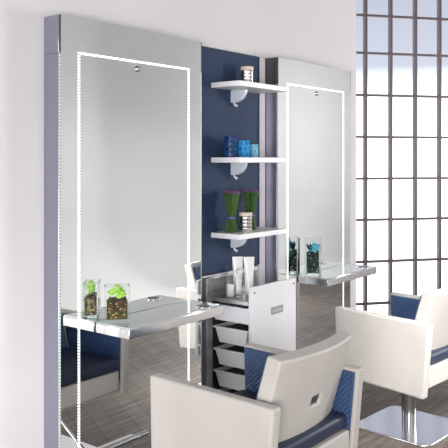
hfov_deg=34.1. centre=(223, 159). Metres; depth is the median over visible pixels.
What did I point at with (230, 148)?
vase
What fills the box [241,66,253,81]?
candle jar
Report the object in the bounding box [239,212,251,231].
candle jar
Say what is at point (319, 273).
glass vase
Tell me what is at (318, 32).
wall
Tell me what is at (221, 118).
panel
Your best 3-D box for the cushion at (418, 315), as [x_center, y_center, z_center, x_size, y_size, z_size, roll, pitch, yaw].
[1.101,0.813,3.763,0.140,0.308,0.443,0,0,43]
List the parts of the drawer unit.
corner post, rail, drawer, name plate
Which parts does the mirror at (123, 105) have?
panel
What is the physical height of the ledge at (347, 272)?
0.048 m
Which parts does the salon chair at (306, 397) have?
armrest, backrest, armrest, seat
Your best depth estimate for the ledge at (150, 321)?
2.98 m
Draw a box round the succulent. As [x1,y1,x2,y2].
[107,284,127,319]
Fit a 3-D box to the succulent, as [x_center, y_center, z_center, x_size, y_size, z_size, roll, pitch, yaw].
[-0.422,0.557,2.879,0.081,0.136,0.055,0,0,-10]
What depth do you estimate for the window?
6.56 m
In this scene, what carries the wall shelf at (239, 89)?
attached to the panel
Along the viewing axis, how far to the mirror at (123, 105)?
2.96 m
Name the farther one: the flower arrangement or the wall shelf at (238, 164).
the flower arrangement
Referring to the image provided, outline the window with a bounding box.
[356,0,447,315]
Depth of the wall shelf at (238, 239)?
3.62 m
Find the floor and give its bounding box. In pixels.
[358,379,447,447]
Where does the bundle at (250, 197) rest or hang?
on the wall shelf at (238, 239)
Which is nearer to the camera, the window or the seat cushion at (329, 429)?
the seat cushion at (329, 429)
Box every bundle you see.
[223,190,240,232]
[242,189,258,229]
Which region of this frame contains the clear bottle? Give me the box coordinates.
[235,269,242,296]
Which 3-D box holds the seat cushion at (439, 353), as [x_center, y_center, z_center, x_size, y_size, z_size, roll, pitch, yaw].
[0.971,0.980,3.883,0.491,0.059,0.490,0,0,43]
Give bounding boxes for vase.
[104,284,129,323]
[224,136,236,156]
[237,140,249,156]
[250,144,257,156]
[304,238,320,275]
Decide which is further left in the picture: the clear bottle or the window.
the clear bottle
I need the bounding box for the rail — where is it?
[257,58,264,284]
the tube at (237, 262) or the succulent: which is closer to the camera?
the succulent
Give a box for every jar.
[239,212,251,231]
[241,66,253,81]
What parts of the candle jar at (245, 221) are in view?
jar lid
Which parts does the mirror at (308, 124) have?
panel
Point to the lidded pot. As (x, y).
(229, 287)
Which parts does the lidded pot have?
pot lid, pot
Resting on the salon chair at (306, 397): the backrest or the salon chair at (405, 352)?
the backrest
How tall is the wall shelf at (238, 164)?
0.112 m
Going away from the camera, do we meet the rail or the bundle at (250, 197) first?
the bundle at (250, 197)
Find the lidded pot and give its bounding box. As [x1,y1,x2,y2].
[226,284,233,296]
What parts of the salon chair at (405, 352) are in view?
armrest, plate, armrest, backrest, seat, pump lever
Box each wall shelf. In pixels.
[211,80,286,106]
[211,157,286,179]
[211,226,286,251]
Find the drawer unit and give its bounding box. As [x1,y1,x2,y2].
[202,265,295,393]
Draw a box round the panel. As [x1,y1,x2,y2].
[202,46,259,274]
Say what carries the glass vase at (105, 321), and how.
on the ledge at (150, 321)
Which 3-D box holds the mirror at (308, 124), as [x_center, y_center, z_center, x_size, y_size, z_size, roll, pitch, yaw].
[0.502,0.432,4.245,0.105,1.966,0.801,0,0,38]
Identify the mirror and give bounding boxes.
[44,14,201,447]
[264,57,350,349]
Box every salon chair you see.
[150,330,363,447]
[335,287,447,447]
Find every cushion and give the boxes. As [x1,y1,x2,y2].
[233,390,344,447]
[414,294,421,319]
[430,345,447,364]
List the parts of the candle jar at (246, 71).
jar lid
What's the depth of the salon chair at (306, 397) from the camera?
2.51 m
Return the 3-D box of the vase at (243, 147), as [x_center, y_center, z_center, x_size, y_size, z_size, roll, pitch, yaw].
[0.097,-0.055,3.669,0.064,0.088,0.064,0,0,38]
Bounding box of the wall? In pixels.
[0,0,355,447]
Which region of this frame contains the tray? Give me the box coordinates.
[213,270,257,305]
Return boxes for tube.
[232,256,242,294]
[243,257,253,294]
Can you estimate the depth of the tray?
3.59 m
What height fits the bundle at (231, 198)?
0.207 m
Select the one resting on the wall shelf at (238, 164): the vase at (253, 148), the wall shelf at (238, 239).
the vase at (253, 148)
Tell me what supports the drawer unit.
on the floor
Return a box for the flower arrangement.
[307,243,319,272]
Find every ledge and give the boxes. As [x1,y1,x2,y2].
[96,300,222,339]
[298,264,376,286]
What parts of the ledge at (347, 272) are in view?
glass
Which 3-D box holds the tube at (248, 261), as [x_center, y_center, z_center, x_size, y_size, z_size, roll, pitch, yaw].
[0.125,0.580,3.661,0.038,0.189,0.041,0,0,38]
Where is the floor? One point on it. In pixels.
(374, 399)
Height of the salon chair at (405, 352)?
0.776 m

